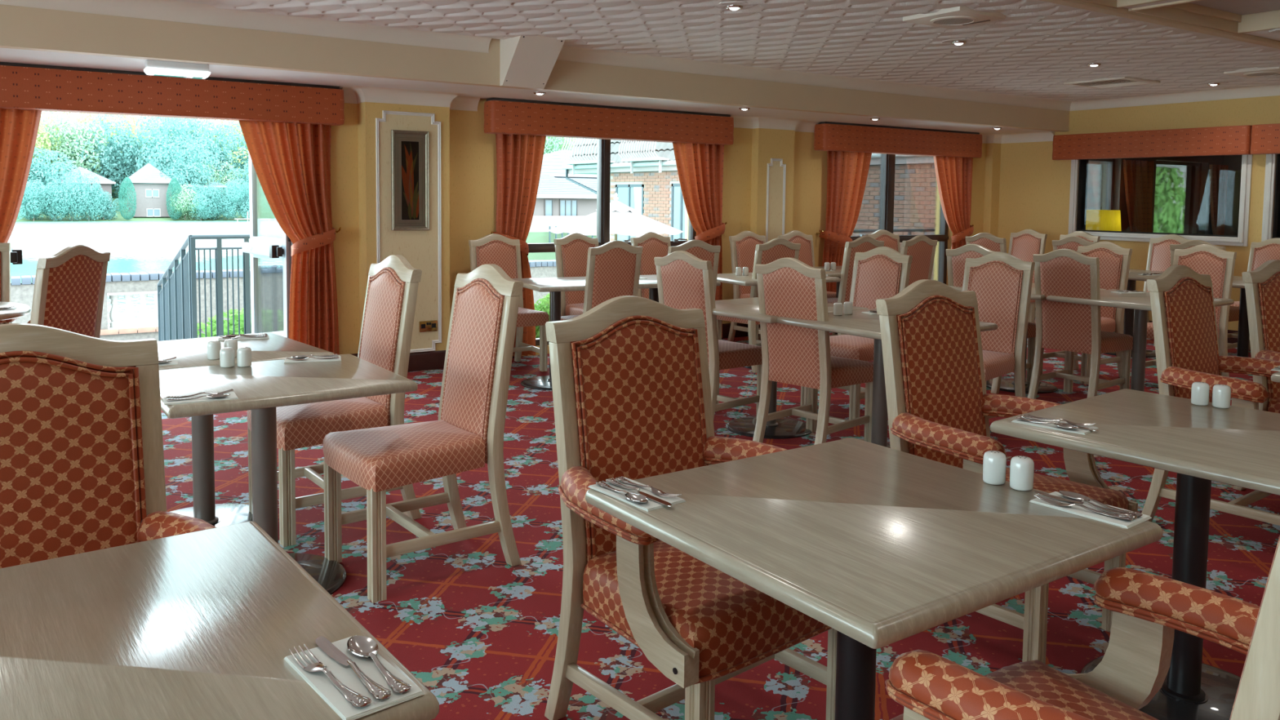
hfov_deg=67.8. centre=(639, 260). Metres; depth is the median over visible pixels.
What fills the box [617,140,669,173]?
balcony railing
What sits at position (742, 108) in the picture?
recessed light
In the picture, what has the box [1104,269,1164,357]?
pedestal table
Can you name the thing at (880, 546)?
pedestal table
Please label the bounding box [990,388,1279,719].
pedestal table
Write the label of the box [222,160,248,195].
tree
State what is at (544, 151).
tree
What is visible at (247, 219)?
jetty
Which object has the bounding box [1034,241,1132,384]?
dining chair
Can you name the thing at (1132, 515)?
knife
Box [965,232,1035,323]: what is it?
dining chair
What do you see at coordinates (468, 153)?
wall
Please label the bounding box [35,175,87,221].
bush
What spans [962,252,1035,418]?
dining chair
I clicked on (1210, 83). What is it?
recessed light
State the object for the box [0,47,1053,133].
ceiling
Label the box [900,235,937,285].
dining chair
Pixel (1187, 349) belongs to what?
armchair
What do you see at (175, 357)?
fork
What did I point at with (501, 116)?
pelmet
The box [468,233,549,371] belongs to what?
dining chair
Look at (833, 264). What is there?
shaker
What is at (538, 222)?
wall
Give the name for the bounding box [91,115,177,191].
tree
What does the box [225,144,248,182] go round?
tree
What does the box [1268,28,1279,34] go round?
recessed light
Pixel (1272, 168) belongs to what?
window
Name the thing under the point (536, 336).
bush
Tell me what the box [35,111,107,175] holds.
tree
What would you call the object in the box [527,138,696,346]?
window
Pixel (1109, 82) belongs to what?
ceiling vent
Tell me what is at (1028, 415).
fork
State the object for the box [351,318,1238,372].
baseboard
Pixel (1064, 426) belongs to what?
bowl
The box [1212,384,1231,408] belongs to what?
shaker
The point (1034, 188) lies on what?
wall
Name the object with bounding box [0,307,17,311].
napkin
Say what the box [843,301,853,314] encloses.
shaker
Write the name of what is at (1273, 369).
napkin
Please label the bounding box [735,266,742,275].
shaker
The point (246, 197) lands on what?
bush
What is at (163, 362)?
spoon
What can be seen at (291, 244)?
window
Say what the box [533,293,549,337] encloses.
bush
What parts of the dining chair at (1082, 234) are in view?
crest rail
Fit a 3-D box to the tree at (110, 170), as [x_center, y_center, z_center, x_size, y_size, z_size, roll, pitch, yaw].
[-81.049,-15.263,139.514,14.836,13.657,12.968,-2,5,-33]
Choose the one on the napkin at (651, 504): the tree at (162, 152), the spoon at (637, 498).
the spoon at (637, 498)
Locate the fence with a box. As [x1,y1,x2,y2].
[548,226,593,243]
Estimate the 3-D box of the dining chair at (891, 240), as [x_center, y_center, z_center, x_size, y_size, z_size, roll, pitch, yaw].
[2.660,0.220,9.765,0.474,1.063,0.584,-2,4,-29]
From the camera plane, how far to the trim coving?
7.34 m
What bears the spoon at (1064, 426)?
on the napkin at (1081, 431)
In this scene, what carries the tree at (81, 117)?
on the hills
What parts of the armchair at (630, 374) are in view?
post, armrest, crest rail, backrest, leg, post, seat, armrest, leg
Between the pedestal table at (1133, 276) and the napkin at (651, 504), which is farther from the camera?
the pedestal table at (1133, 276)
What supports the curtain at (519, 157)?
hanging from the pelmet at (501, 116)
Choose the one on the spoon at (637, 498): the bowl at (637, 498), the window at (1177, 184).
the bowl at (637, 498)
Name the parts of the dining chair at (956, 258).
post, backrest, crest rail, post, leg, seat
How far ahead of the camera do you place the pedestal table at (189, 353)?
3.88 m
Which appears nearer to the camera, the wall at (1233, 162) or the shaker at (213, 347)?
the shaker at (213, 347)
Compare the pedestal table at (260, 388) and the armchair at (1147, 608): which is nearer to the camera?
the armchair at (1147, 608)
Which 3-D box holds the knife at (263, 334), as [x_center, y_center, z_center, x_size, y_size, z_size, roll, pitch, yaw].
[-1.744,0.327,4.158,0.216,0.012,0.020,-1,4,-23]
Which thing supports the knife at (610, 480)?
on the napkin at (651, 504)
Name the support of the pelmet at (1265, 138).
attached to the wall at (1034, 188)
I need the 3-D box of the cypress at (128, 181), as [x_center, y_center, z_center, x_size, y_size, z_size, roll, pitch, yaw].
[-67.214,-8.190,124.882,2.137,5.704,2.160,-2,5,-33]
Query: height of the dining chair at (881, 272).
1.063 m
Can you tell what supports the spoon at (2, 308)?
on the napkin at (10, 308)
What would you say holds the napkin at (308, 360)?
on the pedestal table at (260, 388)
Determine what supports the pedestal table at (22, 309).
on the floor
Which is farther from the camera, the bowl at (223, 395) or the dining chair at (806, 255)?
the dining chair at (806, 255)
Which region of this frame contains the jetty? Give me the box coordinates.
[234,211,249,221]
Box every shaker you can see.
[206,340,221,359]
[219,346,235,367]
[223,338,237,357]
[236,346,251,367]
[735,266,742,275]
[742,266,748,275]
[824,262,830,269]
[830,262,835,270]
[833,302,842,315]
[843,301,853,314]
[982,450,1006,484]
[1009,455,1034,491]
[1191,382,1209,405]
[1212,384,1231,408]
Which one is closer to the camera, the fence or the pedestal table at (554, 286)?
the pedestal table at (554, 286)
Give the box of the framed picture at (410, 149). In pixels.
[391,129,429,230]
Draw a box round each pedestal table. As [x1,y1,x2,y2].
[0,301,31,320]
[0,520,439,719]
[156,332,334,527]
[159,354,417,595]
[511,274,720,390]
[585,437,1163,719]
[712,297,868,439]
[716,272,840,368]
[777,308,997,448]
[813,266,842,333]
[949,282,1106,393]
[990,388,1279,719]
[1046,288,1234,391]
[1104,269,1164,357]
[1231,275,1248,357]
[1271,371,1279,382]
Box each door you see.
[7,241,22,264]
[241,151,290,337]
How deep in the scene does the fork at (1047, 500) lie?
1.96 m
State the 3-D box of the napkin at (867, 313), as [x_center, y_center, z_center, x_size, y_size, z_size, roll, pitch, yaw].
[1.359,0.291,5.342,0.205,0.005,0.104,-1,4,-18]
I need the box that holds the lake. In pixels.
[8,220,250,325]
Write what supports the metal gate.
on the terrace
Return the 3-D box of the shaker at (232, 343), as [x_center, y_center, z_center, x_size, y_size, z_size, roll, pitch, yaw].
[-1.577,0.337,3.672,0.050,0.071,0.050,3,5,37]
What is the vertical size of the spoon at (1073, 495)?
0.012 m
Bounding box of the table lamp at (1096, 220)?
[1085,206,1121,231]
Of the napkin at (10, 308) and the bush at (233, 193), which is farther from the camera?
the bush at (233, 193)
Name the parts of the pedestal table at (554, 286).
plate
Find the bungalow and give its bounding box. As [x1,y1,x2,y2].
[533,173,596,216]
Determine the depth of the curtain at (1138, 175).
13.10 m
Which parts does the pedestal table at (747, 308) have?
plate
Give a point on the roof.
(574, 162)
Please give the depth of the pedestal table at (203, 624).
1.38 m
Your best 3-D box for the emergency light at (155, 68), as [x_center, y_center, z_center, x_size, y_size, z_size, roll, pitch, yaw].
[-2.847,-1.175,5.860,0.359,0.083,0.135,-2,5,-33]
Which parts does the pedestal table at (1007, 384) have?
plate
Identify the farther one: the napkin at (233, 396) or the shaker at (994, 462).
the napkin at (233, 396)
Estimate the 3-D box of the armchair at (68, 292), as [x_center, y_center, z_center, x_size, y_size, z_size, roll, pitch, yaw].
[-3.159,0.463,4.886,0.627,1.102,0.708,1,4,2]
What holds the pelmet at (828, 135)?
attached to the wall at (468, 153)
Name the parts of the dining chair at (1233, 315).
post, crest rail, seat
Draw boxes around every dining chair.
[247,254,422,546]
[323,263,523,603]
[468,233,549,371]
[553,232,598,316]
[560,240,642,320]
[630,231,671,298]
[653,250,762,418]
[667,240,720,296]
[715,237,800,373]
[727,231,765,342]
[752,257,873,444]
[777,230,835,297]
[800,246,912,420]
[826,235,884,336]
[865,229,900,253]
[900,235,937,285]
[946,244,1035,393]
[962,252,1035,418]
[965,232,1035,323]
[1008,229,1047,314]
[1027,248,1133,399]
[1034,231,1100,318]
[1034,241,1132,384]
[1052,235,1124,330]
[1143,234,1191,346]
[1145,244,1236,377]
[1169,240,1239,349]
[1227,237,1279,349]
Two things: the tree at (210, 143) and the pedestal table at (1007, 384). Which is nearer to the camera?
the pedestal table at (1007, 384)
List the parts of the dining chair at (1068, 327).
post, backrest, crest rail, leg, post, seat, leg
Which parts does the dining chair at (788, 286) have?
post, crest rail, backrest, leg, post, seat, leg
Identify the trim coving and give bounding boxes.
[0,0,1279,143]
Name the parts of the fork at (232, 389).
handle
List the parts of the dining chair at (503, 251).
post, crest rail, backrest, post, seat, leg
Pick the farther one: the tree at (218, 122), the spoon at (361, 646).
the tree at (218, 122)
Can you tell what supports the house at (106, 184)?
on the hills
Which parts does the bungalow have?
pane, pane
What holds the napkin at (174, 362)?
on the pedestal table at (189, 353)
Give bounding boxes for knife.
[214,333,266,337]
[315,635,391,699]
[605,477,672,506]
[1020,414,1098,431]
[1034,491,1137,518]
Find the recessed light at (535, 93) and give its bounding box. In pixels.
[533,92,546,94]
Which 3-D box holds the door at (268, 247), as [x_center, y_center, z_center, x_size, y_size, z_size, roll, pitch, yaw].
[-2.933,-0.168,7.453,0.127,2.000,0.821,-3,5,-40]
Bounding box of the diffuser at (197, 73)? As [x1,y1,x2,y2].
[143,66,210,79]
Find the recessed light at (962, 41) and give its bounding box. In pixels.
[942,37,976,44]
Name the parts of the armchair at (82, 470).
backrest, crest rail, post, armrest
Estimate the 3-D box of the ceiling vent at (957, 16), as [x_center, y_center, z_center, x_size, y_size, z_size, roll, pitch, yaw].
[1.874,-1.459,5.690,0.420,0.060,0.420,-2,5,-33]
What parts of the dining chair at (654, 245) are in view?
post, crest rail, backrest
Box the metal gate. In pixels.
[190,234,250,338]
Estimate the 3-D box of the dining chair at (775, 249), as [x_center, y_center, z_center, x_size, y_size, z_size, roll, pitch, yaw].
[0.958,0.330,7.835,0.474,1.063,0.584,-2,5,-32]
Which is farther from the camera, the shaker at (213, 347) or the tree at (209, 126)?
the tree at (209, 126)
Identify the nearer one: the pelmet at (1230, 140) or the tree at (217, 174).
the pelmet at (1230, 140)
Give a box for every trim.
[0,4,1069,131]
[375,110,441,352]
[765,158,786,242]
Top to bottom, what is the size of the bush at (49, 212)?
5.238 m
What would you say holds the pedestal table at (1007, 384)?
on the floor
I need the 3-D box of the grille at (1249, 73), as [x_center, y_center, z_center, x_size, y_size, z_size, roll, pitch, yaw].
[5.146,-1.544,7.866,0.220,0.004,0.220,-2,5,-33]
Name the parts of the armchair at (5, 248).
crest rail, post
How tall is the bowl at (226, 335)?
0.010 m
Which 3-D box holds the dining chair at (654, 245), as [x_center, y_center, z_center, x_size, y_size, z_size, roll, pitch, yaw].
[0.256,0.285,8.400,0.474,1.063,0.584,-3,5,-39]
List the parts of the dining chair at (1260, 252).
seat, post, crest rail, backrest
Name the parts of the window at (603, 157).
frame, handle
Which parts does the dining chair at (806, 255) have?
crest rail, backrest, post, seat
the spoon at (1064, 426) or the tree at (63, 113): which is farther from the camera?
the tree at (63, 113)
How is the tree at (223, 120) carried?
on the hills
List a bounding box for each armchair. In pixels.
[0,242,17,324]
[0,323,215,568]
[26,244,110,337]
[544,295,836,719]
[875,279,1137,663]
[884,536,1279,719]
[1141,264,1279,525]
[1232,259,1279,490]
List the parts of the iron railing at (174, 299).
post, post, post, rail, handrail, post, post, post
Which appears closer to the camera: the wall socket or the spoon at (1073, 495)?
the spoon at (1073, 495)
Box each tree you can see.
[25,146,82,204]
[28,112,61,174]
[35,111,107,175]
[36,113,140,198]
[37,111,127,168]
[41,111,71,127]
[47,111,144,135]
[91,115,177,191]
[108,115,199,178]
[114,115,190,139]
[142,117,214,142]
[147,116,218,155]
[160,140,222,195]
[162,117,240,178]
[173,124,248,182]
[182,119,244,151]
[182,159,248,194]
[205,121,223,165]
[222,120,246,155]
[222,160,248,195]
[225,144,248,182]
[543,136,574,154]
[543,139,551,152]
[549,137,575,151]
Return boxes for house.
[49,166,115,205]
[123,163,172,217]
[192,179,225,197]
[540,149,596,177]
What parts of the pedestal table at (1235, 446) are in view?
plate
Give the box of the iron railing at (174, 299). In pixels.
[157,234,192,341]
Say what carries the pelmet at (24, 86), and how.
attached to the wall at (468, 153)
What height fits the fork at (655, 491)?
0.011 m
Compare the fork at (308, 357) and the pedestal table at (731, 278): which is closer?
the fork at (308, 357)
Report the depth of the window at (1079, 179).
10.01 m
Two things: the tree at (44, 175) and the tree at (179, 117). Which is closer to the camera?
the tree at (44, 175)
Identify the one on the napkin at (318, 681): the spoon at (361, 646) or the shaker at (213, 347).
the spoon at (361, 646)
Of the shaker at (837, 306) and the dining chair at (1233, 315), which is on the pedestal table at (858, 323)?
the shaker at (837, 306)
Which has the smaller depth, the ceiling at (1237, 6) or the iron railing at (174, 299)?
the ceiling at (1237, 6)
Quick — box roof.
[560,137,615,174]
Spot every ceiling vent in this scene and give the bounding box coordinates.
[902,5,1005,28]
[1063,76,1159,88]
[1223,66,1279,77]
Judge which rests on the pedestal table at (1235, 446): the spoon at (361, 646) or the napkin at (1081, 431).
the napkin at (1081, 431)
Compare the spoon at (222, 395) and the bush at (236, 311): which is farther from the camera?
the bush at (236, 311)
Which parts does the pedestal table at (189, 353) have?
plate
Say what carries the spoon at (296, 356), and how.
on the napkin at (308, 360)
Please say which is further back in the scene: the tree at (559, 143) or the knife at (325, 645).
the tree at (559, 143)
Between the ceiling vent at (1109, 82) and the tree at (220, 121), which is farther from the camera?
the tree at (220, 121)
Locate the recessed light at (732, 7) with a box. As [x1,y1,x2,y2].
[714,0,754,10]
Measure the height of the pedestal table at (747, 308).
0.740 m
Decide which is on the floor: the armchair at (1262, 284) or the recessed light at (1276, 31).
the armchair at (1262, 284)
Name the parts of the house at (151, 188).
pane, pane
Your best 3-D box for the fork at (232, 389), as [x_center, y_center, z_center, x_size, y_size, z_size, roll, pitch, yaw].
[-1.365,0.413,2.954,0.191,0.011,0.025,-2,4,-31]
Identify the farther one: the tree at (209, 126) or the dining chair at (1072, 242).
the tree at (209, 126)
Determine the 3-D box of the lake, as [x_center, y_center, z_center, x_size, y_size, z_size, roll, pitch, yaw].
[-0.661,-1.943,91.968,420.000,0.700,125.800,-2,5,-33]
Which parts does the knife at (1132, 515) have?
blade, handle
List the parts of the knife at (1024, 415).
handle, blade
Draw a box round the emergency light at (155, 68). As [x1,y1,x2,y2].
[143,59,210,79]
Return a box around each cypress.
[118,176,137,219]
[165,177,183,219]
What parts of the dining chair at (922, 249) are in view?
post, crest rail, backrest, post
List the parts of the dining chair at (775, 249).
leg, seat, post, leg, backrest, crest rail, post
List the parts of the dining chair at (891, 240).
crest rail, backrest, post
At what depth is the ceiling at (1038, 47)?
6.35 m
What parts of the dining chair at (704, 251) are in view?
crest rail, backrest, post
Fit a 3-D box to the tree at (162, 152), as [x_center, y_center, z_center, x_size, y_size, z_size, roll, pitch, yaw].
[-70.637,-15.536,139.030,11.643,14.496,14.892,-2,5,-33]
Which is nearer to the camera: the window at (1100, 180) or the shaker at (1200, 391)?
the shaker at (1200, 391)
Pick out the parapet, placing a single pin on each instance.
(126, 284)
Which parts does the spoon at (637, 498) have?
handle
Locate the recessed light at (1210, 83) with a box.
[1199,80,1227,85]
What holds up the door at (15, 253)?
attached to the window at (291, 244)
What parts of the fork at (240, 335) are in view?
handle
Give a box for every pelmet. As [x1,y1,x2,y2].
[0,62,344,125]
[484,97,733,145]
[813,121,982,158]
[1052,124,1252,159]
[1250,123,1279,154]
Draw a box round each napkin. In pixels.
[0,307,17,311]
[158,359,177,365]
[162,391,238,405]
[217,334,269,341]
[284,355,341,363]
[284,635,424,719]
[587,477,685,511]
[861,311,877,315]
[1011,417,1097,435]
[1028,491,1151,528]
[1111,291,1145,293]
[1137,274,1160,275]
[1270,366,1279,371]
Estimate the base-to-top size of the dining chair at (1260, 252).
1.063 m
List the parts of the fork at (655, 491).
handle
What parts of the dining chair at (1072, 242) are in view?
backrest, crest rail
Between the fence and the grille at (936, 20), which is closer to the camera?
the grille at (936, 20)
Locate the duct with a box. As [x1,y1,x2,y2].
[499,35,564,88]
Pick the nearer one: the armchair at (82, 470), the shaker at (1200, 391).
the armchair at (82, 470)
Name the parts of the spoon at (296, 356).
handle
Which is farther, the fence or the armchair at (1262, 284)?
the fence
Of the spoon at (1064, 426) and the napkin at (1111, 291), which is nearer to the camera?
the spoon at (1064, 426)
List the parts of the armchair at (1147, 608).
armrest, seat, armrest, post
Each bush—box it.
[16,179,48,221]
[20,180,72,221]
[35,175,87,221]
[53,172,105,221]
[81,189,127,220]
[169,183,208,219]
[187,183,221,220]
[196,307,251,337]
[203,181,238,219]
[209,177,249,220]
[236,183,249,218]
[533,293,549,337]
[534,307,538,337]
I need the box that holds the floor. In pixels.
[161,331,1279,719]
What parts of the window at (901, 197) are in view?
pane, pane, pane, frame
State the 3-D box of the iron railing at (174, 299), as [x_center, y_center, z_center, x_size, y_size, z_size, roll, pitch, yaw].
[-4.956,0.553,10.131,0.044,1.781,2.982,-2,5,-32]
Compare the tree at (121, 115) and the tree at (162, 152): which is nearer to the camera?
the tree at (162, 152)
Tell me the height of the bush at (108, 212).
4.254 m
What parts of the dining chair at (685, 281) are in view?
post, crest rail, backrest, post, leg, seat, leg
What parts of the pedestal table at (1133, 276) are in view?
plate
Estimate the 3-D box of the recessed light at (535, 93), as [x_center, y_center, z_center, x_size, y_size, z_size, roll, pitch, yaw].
[-0.768,-1.290,7.296,0.096,0.039,0.096,4,5,38]
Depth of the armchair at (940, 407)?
3.14 m
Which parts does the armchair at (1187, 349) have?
post, crest rail, backrest, armrest, post, armrest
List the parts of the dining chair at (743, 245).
post, seat, crest rail, backrest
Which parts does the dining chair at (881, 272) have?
leg, seat, post, leg, backrest, crest rail, post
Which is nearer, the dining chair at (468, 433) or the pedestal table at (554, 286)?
the dining chair at (468, 433)
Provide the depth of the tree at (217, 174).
139.14 m
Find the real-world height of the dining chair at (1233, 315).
1.063 m
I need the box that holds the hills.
[15,185,249,222]
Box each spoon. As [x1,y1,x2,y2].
[0,306,11,309]
[158,360,171,364]
[166,393,230,399]
[223,333,266,337]
[290,354,338,358]
[346,635,411,692]
[595,480,648,502]
[1016,417,1079,430]
[1058,490,1142,516]
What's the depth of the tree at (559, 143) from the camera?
163.31 m
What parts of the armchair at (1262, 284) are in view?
post, crest rail, armrest, backrest, seat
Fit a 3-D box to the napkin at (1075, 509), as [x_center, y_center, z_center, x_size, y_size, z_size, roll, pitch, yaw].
[0.928,0.512,1.968,0.104,0.005,0.205,-2,5,-38]
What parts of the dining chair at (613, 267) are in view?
seat, post, backrest, crest rail, post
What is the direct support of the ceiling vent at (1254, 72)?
attached to the ceiling at (1038, 47)
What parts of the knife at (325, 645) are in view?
blade, handle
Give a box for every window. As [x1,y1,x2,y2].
[290,240,293,268]
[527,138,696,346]
[850,153,948,284]
[1068,154,1253,246]
[1086,158,1115,209]
[1153,160,1202,234]
[1261,153,1279,241]
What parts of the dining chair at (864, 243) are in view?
seat, post, backrest, crest rail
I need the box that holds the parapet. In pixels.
[10,259,556,341]
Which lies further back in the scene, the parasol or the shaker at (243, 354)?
the parasol
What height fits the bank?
3.050 m
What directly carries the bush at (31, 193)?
on the hills
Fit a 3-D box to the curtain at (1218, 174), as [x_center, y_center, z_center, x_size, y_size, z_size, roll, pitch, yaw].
[8.691,-0.473,14.307,0.556,1.930,0.167,-2,5,-36]
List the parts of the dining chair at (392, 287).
leg, leg, seat, post, backrest, crest rail, post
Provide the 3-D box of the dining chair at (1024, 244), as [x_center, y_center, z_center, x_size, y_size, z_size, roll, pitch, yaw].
[4.155,0.180,10.606,0.584,1.063,0.474,-2,5,-34]
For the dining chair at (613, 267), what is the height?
1.063 m
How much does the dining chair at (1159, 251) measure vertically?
1.063 m
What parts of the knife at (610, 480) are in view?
handle, blade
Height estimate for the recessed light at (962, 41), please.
0.039 m
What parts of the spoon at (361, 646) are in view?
handle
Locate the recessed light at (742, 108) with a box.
[738,107,750,110]
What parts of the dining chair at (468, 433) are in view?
leg, leg, seat, post, backrest, crest rail, post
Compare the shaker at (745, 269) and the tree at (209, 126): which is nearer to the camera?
the shaker at (745, 269)
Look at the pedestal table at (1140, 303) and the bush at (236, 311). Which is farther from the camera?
the bush at (236, 311)
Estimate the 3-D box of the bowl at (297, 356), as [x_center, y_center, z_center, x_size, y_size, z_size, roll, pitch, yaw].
[-1.303,0.369,3.648,0.069,0.010,0.038,-1,4,-24]
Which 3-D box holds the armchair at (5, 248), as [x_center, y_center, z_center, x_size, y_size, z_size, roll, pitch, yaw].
[-4.020,0.410,5.538,0.708,1.102,0.627,-1,4,-23]
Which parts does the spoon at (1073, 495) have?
handle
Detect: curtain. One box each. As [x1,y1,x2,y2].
[0,107,41,243]
[238,120,341,354]
[490,133,546,356]
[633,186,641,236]
[672,142,726,337]
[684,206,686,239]
[816,151,871,292]
[933,155,973,248]
[1122,159,1154,232]
[1208,164,1228,235]
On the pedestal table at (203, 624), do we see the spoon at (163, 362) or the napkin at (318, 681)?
the napkin at (318, 681)
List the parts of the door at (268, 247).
pane, pane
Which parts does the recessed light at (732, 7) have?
bulb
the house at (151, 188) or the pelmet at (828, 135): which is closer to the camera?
the pelmet at (828, 135)
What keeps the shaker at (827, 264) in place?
on the pedestal table at (837, 273)
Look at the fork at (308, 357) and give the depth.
3.62 m
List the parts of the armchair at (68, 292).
post, crest rail, backrest, post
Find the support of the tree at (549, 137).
on the hills
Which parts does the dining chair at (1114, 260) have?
seat, post, leg, backrest, crest rail, post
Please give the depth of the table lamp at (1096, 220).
11.34 m
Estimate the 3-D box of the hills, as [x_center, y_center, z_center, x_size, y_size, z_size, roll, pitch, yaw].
[-81.558,-22.395,214.004,420.000,22.798,170.000,-2,5,-33]
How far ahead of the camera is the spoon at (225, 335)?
4.18 m
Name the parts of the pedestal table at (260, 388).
plate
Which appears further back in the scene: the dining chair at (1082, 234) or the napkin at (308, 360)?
the dining chair at (1082, 234)
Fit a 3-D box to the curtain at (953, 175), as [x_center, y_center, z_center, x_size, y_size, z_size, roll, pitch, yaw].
[3.625,-0.284,11.022,0.735,1.880,0.169,-2,5,-35]
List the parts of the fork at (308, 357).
handle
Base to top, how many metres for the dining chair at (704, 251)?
1.063 m
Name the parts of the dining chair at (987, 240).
backrest, crest rail, post, leg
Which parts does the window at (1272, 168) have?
frame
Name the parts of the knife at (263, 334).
handle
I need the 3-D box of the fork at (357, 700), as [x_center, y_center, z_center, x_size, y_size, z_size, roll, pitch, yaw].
[-0.404,0.539,1.237,0.025,0.011,0.191,-3,5,-44]
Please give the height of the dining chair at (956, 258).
1.063 m
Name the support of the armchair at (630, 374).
on the floor
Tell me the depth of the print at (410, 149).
7.32 m
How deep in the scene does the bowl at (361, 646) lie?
1.32 m
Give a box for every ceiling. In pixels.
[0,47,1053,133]
[170,0,1279,101]
[1189,0,1279,14]
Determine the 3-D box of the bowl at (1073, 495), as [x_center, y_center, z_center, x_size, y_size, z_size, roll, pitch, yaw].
[0.923,0.503,2.025,0.038,0.010,0.069,-2,5,-34]
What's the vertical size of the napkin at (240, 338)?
0.005 m
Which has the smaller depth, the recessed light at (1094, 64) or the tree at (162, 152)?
the recessed light at (1094, 64)
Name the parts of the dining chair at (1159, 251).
post, backrest, crest rail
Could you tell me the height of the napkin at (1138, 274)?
0.005 m
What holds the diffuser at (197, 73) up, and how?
attached to the emergency light at (155, 68)
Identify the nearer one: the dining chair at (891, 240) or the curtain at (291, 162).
the curtain at (291, 162)
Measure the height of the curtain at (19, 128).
1.880 m
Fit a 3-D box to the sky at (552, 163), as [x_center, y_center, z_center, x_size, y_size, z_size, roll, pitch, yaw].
[-6.157,-6.444,78.248,17.000,5.397,14.960,-2,5,-33]
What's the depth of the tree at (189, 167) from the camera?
135.29 m
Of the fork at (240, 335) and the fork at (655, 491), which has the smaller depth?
the fork at (655, 491)
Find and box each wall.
[330,98,1000,355]
[529,215,586,228]
[997,95,1279,330]
[1112,155,1242,235]
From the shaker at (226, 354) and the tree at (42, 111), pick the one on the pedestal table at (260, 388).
the shaker at (226, 354)
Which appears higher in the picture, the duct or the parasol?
the duct
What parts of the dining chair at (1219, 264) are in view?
post, seat, backrest, crest rail, post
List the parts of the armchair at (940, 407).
post, crest rail, backrest, armrest, post, armrest, leg, seat, leg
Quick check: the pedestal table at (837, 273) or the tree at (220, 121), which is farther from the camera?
the tree at (220, 121)
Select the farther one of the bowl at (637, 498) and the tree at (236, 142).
the tree at (236, 142)
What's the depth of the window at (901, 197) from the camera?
10.83 m
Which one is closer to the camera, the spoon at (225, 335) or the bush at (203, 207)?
the spoon at (225, 335)
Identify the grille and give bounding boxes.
[933,17,973,24]
[1248,72,1278,75]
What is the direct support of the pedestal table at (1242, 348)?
on the floor
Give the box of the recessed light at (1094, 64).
[1077,60,1109,66]
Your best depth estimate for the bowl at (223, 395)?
2.93 m
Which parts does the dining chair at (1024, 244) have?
post, backrest, crest rail, post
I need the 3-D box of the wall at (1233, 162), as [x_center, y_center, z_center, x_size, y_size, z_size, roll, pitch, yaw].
[8.660,-0.510,10.148,5.560,2.600,7.650,-2,5,-33]
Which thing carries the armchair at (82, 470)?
on the floor
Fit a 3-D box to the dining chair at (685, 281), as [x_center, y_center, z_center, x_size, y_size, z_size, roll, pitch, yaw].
[0.433,0.461,5.802,0.584,1.063,0.474,-3,5,-43]
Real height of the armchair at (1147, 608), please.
1.102 m
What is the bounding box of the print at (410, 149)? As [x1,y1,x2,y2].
[401,141,419,219]
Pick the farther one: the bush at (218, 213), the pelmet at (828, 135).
the bush at (218, 213)
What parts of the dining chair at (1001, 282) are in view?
post, backrest, seat, crest rail, post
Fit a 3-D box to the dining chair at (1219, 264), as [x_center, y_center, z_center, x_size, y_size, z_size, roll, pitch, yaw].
[4.083,0.411,7.139,0.584,1.063,0.474,-2,5,-34]
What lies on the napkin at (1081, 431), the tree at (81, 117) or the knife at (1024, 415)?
the knife at (1024, 415)
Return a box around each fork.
[158,356,176,360]
[165,388,233,397]
[219,335,267,338]
[285,356,338,360]
[288,644,371,706]
[614,476,682,497]
[1024,413,1095,425]
[1034,493,1133,519]
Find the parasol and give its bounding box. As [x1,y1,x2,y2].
[549,192,683,240]
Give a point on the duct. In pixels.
(525, 61)
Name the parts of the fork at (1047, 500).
handle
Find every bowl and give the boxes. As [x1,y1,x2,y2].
[206,393,230,398]
[223,334,239,337]
[290,355,309,358]
[346,635,378,657]
[624,493,648,502]
[1053,423,1079,430]
[1058,490,1089,501]
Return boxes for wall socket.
[419,320,437,332]
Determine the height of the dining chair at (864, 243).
1.063 m
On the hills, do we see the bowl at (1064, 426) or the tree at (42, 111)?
the tree at (42, 111)
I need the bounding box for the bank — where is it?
[525,228,596,260]
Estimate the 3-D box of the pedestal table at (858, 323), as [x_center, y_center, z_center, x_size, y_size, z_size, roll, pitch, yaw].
[1.298,0.681,5.072,0.820,0.740,0.800,-2,5,-35]
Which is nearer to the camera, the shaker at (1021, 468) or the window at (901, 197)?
the shaker at (1021, 468)
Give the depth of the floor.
3.44 m
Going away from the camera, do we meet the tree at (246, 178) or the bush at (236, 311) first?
the bush at (236, 311)
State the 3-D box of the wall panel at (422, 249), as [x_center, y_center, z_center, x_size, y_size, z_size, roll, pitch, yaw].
[-1.777,-0.212,7.344,0.515,1.860,0.016,-2,5,-33]
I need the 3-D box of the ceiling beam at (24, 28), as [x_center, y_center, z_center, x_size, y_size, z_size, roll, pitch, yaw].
[-1.447,-1.416,6.592,14.900,0.338,0.090,-2,5,-33]
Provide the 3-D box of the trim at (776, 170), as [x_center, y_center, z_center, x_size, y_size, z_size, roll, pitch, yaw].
[1.351,-0.225,9.508,0.240,1.588,0.016,-2,5,-33]
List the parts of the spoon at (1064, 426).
handle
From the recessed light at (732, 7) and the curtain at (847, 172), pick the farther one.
the curtain at (847, 172)
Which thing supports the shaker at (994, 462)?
on the pedestal table at (880, 546)
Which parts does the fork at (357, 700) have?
handle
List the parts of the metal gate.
post, rail, post, handrail, post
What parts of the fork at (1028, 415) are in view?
handle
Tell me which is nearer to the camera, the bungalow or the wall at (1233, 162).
the wall at (1233, 162)
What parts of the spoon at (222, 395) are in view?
handle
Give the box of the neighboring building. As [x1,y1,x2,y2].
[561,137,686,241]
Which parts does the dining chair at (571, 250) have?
post, seat, crest rail, backrest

